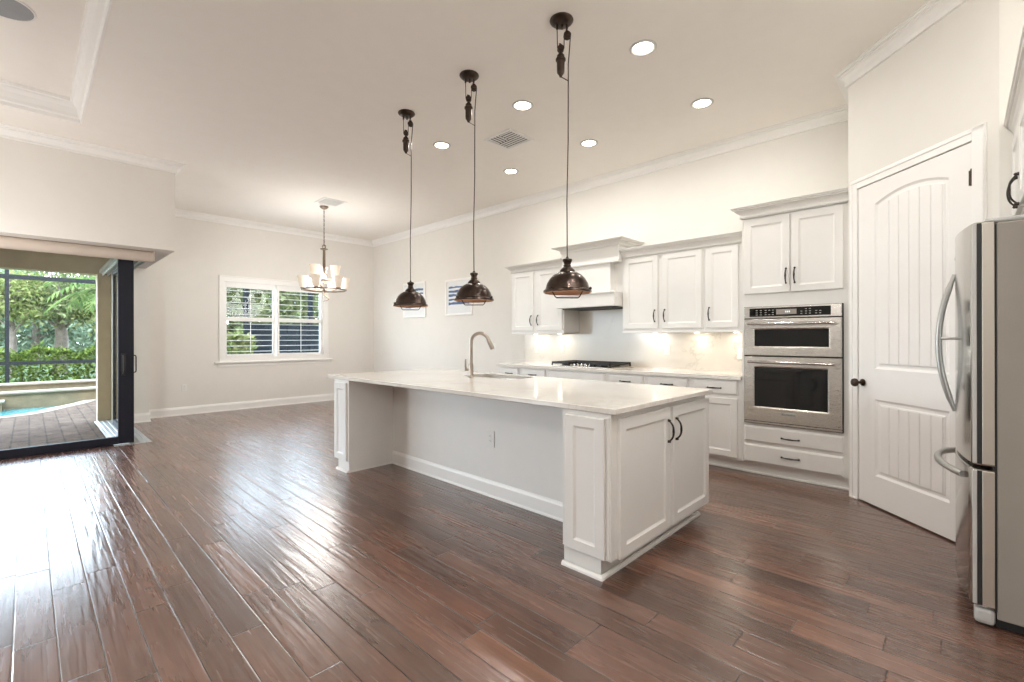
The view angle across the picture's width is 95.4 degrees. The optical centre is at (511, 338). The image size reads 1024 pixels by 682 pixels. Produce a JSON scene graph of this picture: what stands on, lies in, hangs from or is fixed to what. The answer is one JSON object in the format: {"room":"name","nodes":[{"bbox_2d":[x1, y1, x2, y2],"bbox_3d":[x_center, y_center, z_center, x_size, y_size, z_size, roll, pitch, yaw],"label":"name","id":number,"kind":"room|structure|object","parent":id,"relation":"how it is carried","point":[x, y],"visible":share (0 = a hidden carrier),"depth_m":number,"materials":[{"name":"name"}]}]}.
{"room":"kitchen","nodes":[
{"label":"kitchen","id":0,"kind":"room"},
{"bbox_2d":[0,248,111,420],"bbox_3d":[-9.287,-0.063,4.035,0.868,2.780,8.918,0,0,44],"label":"wall","id":1,"kind":"structure","parent":0,"point":[12,259],"depth_m":7.25,"materials":[{"name":"beige paint"}]},
{"bbox_2d":[0,137,174,268],"bbox_3d":[-7.647,-1.601,3.655,2.160,1.065,7.850,0,0,44],"label":"wall","id":2,"kind":"structure","parent":0,"point":[47,193],"depth_m":5.14,"materials":[{"name":"paint"}]},
{"bbox_2d":[0,259,151,459],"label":"door","id":3,"kind":"structure","parent":2,"relation":"in","point":[120,430],"depth_m":5.67,"materials":[{"name":"brown metal"}]},
{"bbox_2d":[0,236,154,261],"bbox_3d":[-6.631,-1.003,3.520,0.114,0.132,6.291,0,0,44],"label":"roller shade","id":4,"kind":"object","parent":2,"relation":"attached to","point":[6,242],"visible":1,"depth_m":5.23,"materials":[{"name":"fabric"}]},
{"bbox_2d":[0,123,185,175],"bbox_3d":[-7.472,-2.077,3.687,2.130,0.113,7.740,0,0,44],"label":"trim","id":5,"kind":"structure","parent":2,"relation":"attached to","point":[6,131],"depth_m":5.12,"materials":[{"name":"paint"}]},
{"bbox_2d":[134,267,148,413],"bbox_3d":[-6.062,-0.423,7.379,0.870,3.427,0.370,0,0,44],"label":"wall","id":6,"kind":"structure","parent":0,"point":[141,276],"depth_m":7.14,"materials":[{"name":"paint"}]},
{"bbox_2d":[134,412,150,422],"bbox_3d":[-5.842,1.220,7.192,0.342,0.140,0.382,0,0,44],"label":"baseboard","id":7,"kind":"structure","parent":6,"relation":"attached to","point":[140,417],"depth_m":7.14,"materials":[{"name":"paint"}]},
{"bbox_2d":[149,216,373,409],"bbox_3d":[-4.527,-0.425,8.952,0.150,3.427,4.026,0,0,44],"label":"wall","id":8,"kind":"structure","parent":0,"point":[184,284],"depth_m":8.32,"materials":[{"name":"paint"}]},
{"bbox_2d":[149,393,333,417],"bbox_3d":[-2.815,1.215,7.305,4.597,0.140,4.026,0,0,44],"label":"baseboard","id":9,"kind":"structure","parent":8,"relation":"attached to","point":[188,410],"depth_m":8.38,"materials":[{"name":"paint"}]},
{"bbox_2d":[214,275,332,366],"bbox_3d":[-4.504,-0.305,8.925,0.189,1.617,2.107,0,0,44],"label":"window","id":10,"kind":"structure","parent":8,"relation":"in","point":[314,358],"depth_m":8.76,"materials":[{"name":"paint"}]},
{"bbox_2d":[224,281,274,356],"bbox_3d":[-4.830,-0.311,8.587,0.072,1.400,0.865,0,0,44],"label":"window shutter","id":11,"kind":"object","parent":10,"relation":"attached to","point":[250,286],"visible":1,"depth_m":8.56,"materials":[{"name":"paint"}]},
{"bbox_2d":[276,285,322,354],"bbox_3d":[-4.200,-0.312,9.240,0.072,1.400,0.893,0,0,44],"label":"window shutter","id":12,"kind":"object","parent":10,"relation":"attached to","point":[278,288],"visible":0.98,"depth_m":9.17,"materials":[{"name":"paint"}]},
{"bbox_2d":[0,0,928,240],"bbox_3d":[-3.463,-2.290,2.536,10.600,0.298,12.050,0,0,44],"label":"ceiling","id":13,"kind":"structure","parent":0,"point":[272,109],"depth_m":3.96,"materials":[{"name":"paint"}]},
{"bbox_2d":[0,0,36,21],"bbox_3d":[-3.579,-2.334,3.266,0.344,0.008,0.344,0,0,44],"label":"ceiling speaker","id":14,"kind":"object","parent":13,"relation":"attached to","point":[16,10],"visible":1,"depth_m":3.32,"materials":[{"name":"white plastic"}]},
{"bbox_2d":[0,0,112,123],"bbox_3d":[-4.460,-2.236,1.081,4.716,0.202,5.370,0,0,44],"label":"trim","id":15,"kind":"structure","parent":13,"relation":"attached to","point":[72,108],"depth_m":4.23,"materials":[{"name":"paint"}]},
{"bbox_2d":[297,205,349,300],"bbox_3d":[-3.054,-1.369,7.568,0.798,1.545,0.798,0,0,44],"label":"chandelier","id":16,"kind":"object","parent":13,"relation":"hanging from","point":[317,272],"visible":1,"depth_m":7.51,"materials":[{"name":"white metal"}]},
{"bbox_2d":[314,197,346,206],"bbox_3d":[-2.853,-2.137,7.324,0.370,0.010,0.370,0,0,44],"label":"ceiling vent","id":17,"kind":"object","parent":13,"relation":"in","point":[325,201],"visible":1,"depth_m":7.31,"materials":[{"name":"white plastic"}]},
{"bbox_2d":[393,109,427,309],"bbox_3d":[-0.968,-1.206,4.434,0.326,1.879,0.330,0,0,44],"label":"pendant lamp","id":18,"kind":"object","parent":13,"relation":"hanging from","point":[410,298],"visible":1,"depth_m":4.41,"materials":[{"name":"brown metal"}]},
{"bbox_2d":[433,141,450,148],"bbox_3d":[-0.780,-2.137,5.174,0.196,0.018,0.196,0,0,44],"label":"recessed light","id":19,"kind":"object","parent":13,"relation":"in","point":[440,144],"visible":1,"depth_m":5.15,"materials":[{"name":"grey plastic"}]},
{"bbox_2d":[454,70,493,304],"bbox_3d":[-0.312,-1.207,3.797,0.326,1.879,0.330,0,0,44],"label":"pendant lamp","id":20,"kind":"object","parent":13,"relation":"hanging from","point":[473,291],"visible":1,"depth_m":3.77,"materials":[{"name":"brown metal"}]},
{"bbox_2d":[484,128,533,149],"bbox_3d":[-0.034,-2.142,5.030,0.395,0.010,0.380,0,0,44],"label":"ceiling vent","id":21,"kind":"object","parent":13,"relation":"in","point":[508,139],"visible":1,"depth_m":5.02,"materials":[{"name":"white plastic"}]},
{"bbox_2d":[503,168,518,173],"bbox_3d":[-0.013,-2.138,5.979,0.196,0.018,0.196,0,0,44],"label":"recessed light","id":22,"kind":"object","parent":13,"relation":"in","point":[509,170],"visible":1,"depth_m":5.96,"materials":[{"name":"grey plastic"}]},
{"bbox_2d":[512,100,532,110],"bbox_3d":[0.098,-2.138,4.291,0.196,0.018,0.196,0,0,44],"label":"recessed light","id":23,"kind":"object","parent":13,"relation":"in","point":[520,105],"visible":1,"depth_m":4.27,"materials":[{"name":"grey plastic"}]},
{"bbox_2d":[543,12,591,297],"bbox_3d":[0.371,-1.208,3.141,0.326,1.879,0.330,0,0,44],"label":"pendant lamp","id":24,"kind":"object","parent":13,"relation":"hanging from","point":[567,281],"visible":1,"depth_m":3.12,"materials":[{"name":"brown metal"}]},
{"bbox_2d":[580,139,597,146],"bbox_3d":[0.847,-2.139,5.125,0.196,0.018,0.196,0,0,44],"label":"recessed light","id":25,"kind":"object","parent":13,"relation":"in","point":[589,142],"visible":1,"depth_m":5.10,"materials":[{"name":"grey plastic"}]},
{"bbox_2d":[629,39,656,56],"bbox_3d":[0.970,-2.140,3.444,0.196,0.018,0.196,0,0,44],"label":"recessed light","id":26,"kind":"object","parent":13,"relation":"in","point":[644,47],"visible":1,"depth_m":3.43,"materials":[{"name":"grey plastic"}]},
{"bbox_2d":[691,98,713,108],"bbox_3d":[1.738,-2.141,4.259,0.196,0.018,0.196,0,0,44],"label":"recessed light","id":27,"kind":"object","parent":13,"relation":"in","point":[701,103],"visible":1,"depth_m":4.24,"materials":[{"name":"grey plastic"}]},
{"bbox_2d":[0,400,1023,681],"bbox_3d":[-3.456,1.316,2.536,10.600,0.060,12.050,0,0,44],"label":"floor","id":28,"kind":"structure","parent":0,"point":[233,545],"depth_m":2.42,"materials":[{"name":"brown wood"}]},
{"bbox_2d":[500,366,520,374],"bbox_3d":[0.159,0.842,6.775,0.400,0.875,0.656,0,0,44],"label":"base cabinet","id":29,"kind":"object","parent":28,"relation":"on","point":[503,370],"visible":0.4,"depth_m":6.54,"materials":[{"name":"paint"}]},
{"bbox_2d":[334,379,708,581],"bbox_3d":[-0.171,0.840,3.963,3.241,0.880,1.294,0,0,44],"label":"kitchen island","id":30,"kind":"object","parent":28,"relation":"on","point":[620,485],"visible":0.93,"depth_m":3.29,"materials":[{"name":"paint"}]},
{"bbox_2d":[486,430,493,447],"bbox_3d":[-0.177,0.812,3.766,0.094,0.134,0.009,0,0,44],"label":"wall outlet","id":31,"kind":"object","parent":30,"relation":"attached to","point":[489,434],"visible":1,"depth_m":3.76,"materials":[{"name":"white plastic"}]},
{"bbox_2d":[327,369,711,414],"bbox_3d":[-0.221,0.382,4.020,3.344,0.032,1.291,0,0,44],"label":"island countertop","id":32,"kind":"structure","parent":30,"relation":"on","point":[604,397],"depth_m":3.33,"materials":[{"name":"white stone"}]},
{"bbox_2d":[465,331,493,377],"bbox_3d":[-0.304,0.152,4.333,0.281,0.429,0.062,0,0,10],"label":"kitchen faucet","id":33,"kind":"object","parent":32,"relation":"on","point":[470,369],"visible":1,"depth_m":4.33,"materials":[{"name":"silver metal"}]},
{"bbox_2d":[521,368,547,376],"bbox_3d":[0.477,0.842,6.468,0.482,0.875,0.656,0,0,44],"label":"drawer","id":34,"kind":"object","parent":28,"relation":"on","point":[524,371],"visible":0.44,"depth_m":6.24,"materials":[{"name":"paint"}]},
{"bbox_2d":[548,369,606,380],"bbox_3d":[0.979,0.841,5.984,0.911,0.875,0.656,0,0,44],"label":"drawer","id":35,"kind":"object","parent":28,"relation":"on","point":[582,375],"visible":0.03,"depth_m":5.74,"materials":[{"name":"paint"}]},
{"bbox_2d":[496,362,741,379],"bbox_3d":[1.189,0.383,5.795,3.327,0.038,0.633,0,0,44],"label":"countertop","id":36,"kind":"structure","parent":35,"relation":"on","point":[728,375],"depth_m":5.24,"materials":[{"name":"white stone"}]},
{"bbox_2d":[550,360,631,368],"bbox_3d":[1.007,0.333,5.993,0.920,0.062,0.515,0,0,44],"label":"gas cooktop","id":37,"kind":"object","parent":36,"relation":"in","point":[567,363],"visible":1,"depth_m":5.85,"materials":[{"name":"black metal"}]},
{"bbox_2d":[607,373,645,383],"bbox_3d":[1.484,0.840,5.497,0.491,0.875,0.656,0,0,44],"label":"drawer","id":38,"kind":"object","parent":28,"relation":"on","point":[611,377],"visible":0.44,"depth_m":5.27,"materials":[{"name":"paint"}]},
{"bbox_2d":[646,375,690,387],"bbox_3d":[1.842,0.839,5.152,0.501,0.875,0.656,0,0,44],"label":"drawer","id":39,"kind":"object","parent":28,"relation":"on","point":[650,379],"visible":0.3,"depth_m":4.93,"materials":[{"name":"paint"}]},
{"bbox_2d":[691,378,743,470],"bbox_3d":[2.201,0.839,4.805,0.495,0.875,0.656,0,0,44],"label":"base cabinet","id":40,"kind":"object","parent":28,"relation":"on","point":[725,400],"visible":0.47,"depth_m":4.55,"materials":[{"name":"paint"}]},
{"bbox_2d":[729,187,848,490],"bbox_3d":[2.642,0.019,4.362,0.923,2.512,0.680,0,0,44],"label":"tall cabinet","id":41,"kind":"object","parent":28,"relation":"on","point":[795,251],"visible":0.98,"depth_m":4.10,"materials":[{"name":"paint"}]},
{"bbox_2d":[744,303,843,432],"bbox_3d":[2.639,0.249,4.307,0.771,1.083,0.636,0,0,44],"label":"wall oven","id":42,"kind":"object","parent":41,"relation":"in","point":[794,354],"visible":1,"depth_m":4.10,"materials":[{"name":"silver metal"}]},
{"bbox_2d":[934,214,1023,634],"bbox_3d":[2.603,0.370,2.163,0.956,1.802,0.873,0,0,44],"label":"refrigerator","id":43,"kind":"object","parent":28,"relation":"on","point":[988,407],"visible":1,"depth_m":2.05,"materials":[{"name":"silver metal"}]},
{"bbox_2d":[373,120,847,373],"bbox_3d":[0.675,-0.435,6.824,10.600,3.427,0.130,0,0,44],"label":"wall","id":44,"kind":"structure","parent":0,"point":[694,199],"depth_m":6.80,"materials":[{"name":"paint"}]},
{"bbox_2d":[403,281,425,317],"bbox_3d":[-1.939,-0.756,9.235,0.770,0.700,0.025,0,0,44],"label":"framed picture","id":45,"kind":"object","parent":44,"relation":"attached to","point":[420,287],"visible":0.6,"depth_m":9.16,"materials":[{"name":"paper"}]},
{"bbox_2d":[445,277,472,315],"bbox_3d":[-0.949,-0.733,8.280,0.740,0.650,0.025,0,0,44],"label":"framed picture","id":46,"kind":"object","parent":44,"relation":"attached to","point":[452,308],"visible":0.69,"depth_m":8.34,"materials":[{"name":"paper"}]},
{"bbox_2d":[504,258,578,333],"bbox_3d":[0.409,-0.559,6.687,1.053,1.000,0.434,0,0,44],"label":"upper cabinet","id":47,"kind":"object","parent":44,"relation":"attached to","point":[534,311],"visible":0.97,"depth_m":6.53,"materials":[{"name":"paint"}]},
{"bbox_2d":[175,0,966,246],"bbox_3d":[-3.455,-2.084,2.506,10.347,0.113,11.816,0,0,44],"label":"trim","id":48,"kind":"structure","parent":44,"relation":"attached to","point":[931,12],"depth_m":5.13,"materials":[{"name":"paint"}]},
{"bbox_2d":[551,236,643,310],"bbox_3d":[1.079,-0.780,5.966,1.064,0.816,0.539,0,0,44],"label":"range hood","id":49,"kind":"object","parent":44,"relation":"attached to","point":[600,262],"visible":0.8,"depth_m":5.72,"materials":[{"name":"paint"}]},
{"bbox_2d":[525,309,741,371],"bbox_3d":[1.404,-0.020,6.018,3.327,0.766,0.017,0,0,44],"label":"backsplash","id":50,"kind":"structure","parent":44,"relation":"attached to","point":[600,337],"depth_m":5.90,"materials":[{"name":"tile"}]},
{"bbox_2d":[535,345,538,352],"bbox_3d":[0.370,0.159,6.996,0.072,0.116,0.009,0,0,44],"label":"wall outlet","id":51,"kind":"object","parent":50,"relation":"attached to","point":[536,346],"visible":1,"depth_m":6.99,"materials":[{"name":"white plastic"}]},
{"bbox_2d":[664,345,669,354],"bbox_3d":[1.853,0.142,5.566,0.072,0.116,0.009,0,0,44],"label":"wall outlet","id":52,"kind":"object","parent":50,"relation":"attached to","point":[666,347],"visible":1,"depth_m":5.56,"materials":[{"name":"white plastic"}]},
{"bbox_2d":[737,348,741,358],"bbox_3d":[2.450,0.166,4.990,0.072,0.116,0.009,0,0,44],"label":"wall outlet","id":53,"kind":"object","parent":50,"relation":"attached to","point":[739,350],"visible":0.76,"depth_m":5.00,"materials":[{"name":"white plastic"}]},
{"bbox_2d":[619,237,704,332],"bbox_3d":[1.777,-0.561,5.367,0.979,1.000,0.434,0,0,44],"label":"upper cabinet","id":54,"kind":"object","parent":44,"relation":"attached to","point":[664,283],"visible":0.99,"depth_m":5.21,"materials":[{"name":"paint"}]},
{"bbox_2d":[701,231,741,331],"bbox_3d":[2.292,-0.562,4.870,0.451,1.000,0.434,0,0,44],"label":"upper cabinet","id":55,"kind":"object","parent":44,"relation":"attached to","point":[723,252],"visible":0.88,"depth_m":4.78,"materials":[{"name":"paint"}]},
{"bbox_2d":[848,0,998,499],"bbox_3d":[2.799,-0.439,3.208,0.110,3.427,1.151,0,0,-1],"label":"wall","id":56,"kind":"structure","parent":0,"point":[943,84],"depth_m":3.04,"materials":[{"name":"paint"}]},
{"bbox_2d":[849,122,986,541],"bbox_3d":[2.714,0.012,3.225,0.125,2.527,1.056,0,0,-1],"label":"door","id":57,"kind":"structure","parent":56,"relation":"in","point":[905,225],"depth_m":3.21,"materials":[{"name":"paint"}]},
{"bbox_2d":[999,0,1023,216],"bbox_3d":[3.075,-0.439,2.392,0.793,3.427,0.100,0,0,44],"label":"wall","id":58,"kind":"structure","parent":0,"point":[1011,12],"depth_m":2.61,"materials":[{"name":"paint"}]},
{"label":"outside","id":59,"kind":"structure","parent":0,"visible":0},
{"bbox_2d":[0,351,95,381],"bbox_3d":[-35.064,2.173,33.814,82.570,1.540,120.000,0,0,44],"label":"ground","id":60,"kind":"structure","parent":59,"point":[82,366],"depth_m":18.07,"materials":[{"name":"green plant"}]},
{"bbox_2d":[0,269,47,340],"bbox_3d":[-19.660,-0.713,16.904,4.121,4.274,4.694,0,0,44],"label":"tree","id":61,"kind":"object","parent":60,"relation":"on","point":[15,319],"visible":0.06,"depth_m":17.18,"materials":[{"name":"green plant"}]},
{"bbox_2d":[0,269,60,376],"bbox_3d":[-17.490,-0.666,16.119,2.819,4.166,3.189,0,0,44],"label":"tree","id":62,"kind":"object","parent":60,"relation":"on","point":[23,285],"visible":0.77,"depth_m":16.26,"materials":[{"name":"green plant"}]},
{"bbox_2d":[0,269,93,360],"bbox_3d":[-25.659,-1.587,25.235,5.360,6.040,6.001,0,0,-12],"label":"tree","id":63,"kind":"object","parent":60,"relation":"on","point":[35,338],"visible":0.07,"depth_m":25.09,"materials":[{"name":"green plant"}]},
{"bbox_2d":[0,340,95,382],"bbox_3d":[-12.069,0.724,12.331,0.821,1.368,10.101,0,0,44],"label":"hedge","id":64,"kind":"object","parent":60,"relation":"on","point":[13,356],"visible":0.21,"depth_m":12.05,"materials":[{"name":"green plant"}]},
{"bbox_2d":[0,271,95,374],"bbox_3d":[-16.813,-0.759,17.610,4.359,4.359,3.774,0,0,23],"label":"tree","id":65,"kind":"object","parent":60,"relation":"on","point":[61,334],"visible":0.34,"depth_m":17.10,"materials":[{"name":"green plant"}]},
{"bbox_2d":[0,269,95,382],"bbox_3d":[-11.945,-0.148,11.240,0.100,3.100,11.600,0,0,44],"label":"cage","id":66,"kind":"object","parent":60,"relation":"on","point":[7,276],"visible":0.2,"depth_m":11.24,"materials":[{"name":"brown metal"}]},
{"bbox_2d":[0,314,95,360],"bbox_3d":[-30.913,-0.922,28.430,2.717,5.359,16.551,0,0,44],"label":"tree line","id":67,"kind":"object","parent":60,"relation":"on","point":[23,345],"visible":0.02,"depth_m":28.90,"materials":[{"name":"green plant"}]},
{"bbox_2d":[40,277,95,316],"bbox_3d":[-11.925,-0.210,13.992,3.135,3.230,3.213,0,0,44],"label":"palm tree","id":68,"kind":"object","parent":60,"relation":"on","point":[84,295],"visible":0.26,"depth_m":13.35,"materials":[{"name":"green plant"}]},
{"bbox_2d":[57,286,95,345],"bbox_3d":[-14.994,-0.379,17.410,3.106,3.581,2.463,0,0,27],"label":"tree","id":69,"kind":"object","parent":60,"relation":"on","point":[81,314],"visible":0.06,"depth_m":17.03,"materials":[{"name":"green plant"}]},
{"bbox_2d":[67,276,95,343],"bbox_3d":[-21.193,-1.613,25.462,6.655,6.076,5.497,0,0,10],"label":"tree","id":70,"kind":"object","parent":60,"relation":"on","point":[88,337],"visible":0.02,"depth_m":24.58,"materials":[{"name":"green plant"}]},
{"bbox_2d":[227,328,257,353],"bbox_3d":[-6.646,0.550,10.680,0.985,1.761,1.328,0,0,44],"label":"shrub","id":71,"kind":"object","parent":60,"relation":"on","point":[231,345],"visible":0.13,"depth_m":10.62,"materials":[{"name":"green plant"}]},
{"bbox_2d":[227,287,318,350],"bbox_3d":[-7.188,-0.201,14.859,1.135,3.418,5.322,0,0,44],"label":"hedge","id":72,"kind":"object","parent":60,"relation":"on","point":[302,310],"visible":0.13,"depth_m":14.08,"materials":[{"name":"green plant"}]},
{"bbox_2d":[243,288,318,353],"bbox_3d":[-5.346,-0.125,12.767,0.100,2.970,3.620,0,0,44],"label":"fence","id":73,"kind":"object","parent":60,"relation":"on","point":[287,331],"visible":0.19,"depth_m":12.18,"materials":[{"name":"blue stone"}]},
{"bbox_3d":[0.320,-0.434,-1.108,0.100,3.427,12.050,0,0,44],"label":"wall","id":74,"kind":"structure","parent":0,"visible":0},
{"bbox_2d":[1004,24,1023,215],"bbox_3d":[2.497,-0.918,1.790,0.784,0.578,1.560,0,0,44],"label":"upper cabinet","id":75,"kind":"object","parent":74,"relation":"attached to","point":[1014,116],"visible":1,"depth_m":2.27,"materials":[{"name":"paint"}]},
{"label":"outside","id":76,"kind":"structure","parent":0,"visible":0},
{"bbox_2d":[0,400,104,449],"bbox_3d":[-10.299,1.438,5.689,7.850,0.220,9.890,0,0,44],"label":"patio","id":77,"kind":"structure","parent":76,"point":[72,423],"depth_m":6.89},
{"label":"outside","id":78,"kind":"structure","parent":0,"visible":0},
{"bbox_2d":[0,379,105,437],"bbox_3d":[-11.432,1.566,6.567,2.920,1.270,9.580,0,0,44],"label":"pool","id":79,"kind":"object","parent":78,"point":[20,398],"visible":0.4,"depth_m":9.55,"materials":[{"name":"teal liquid"}]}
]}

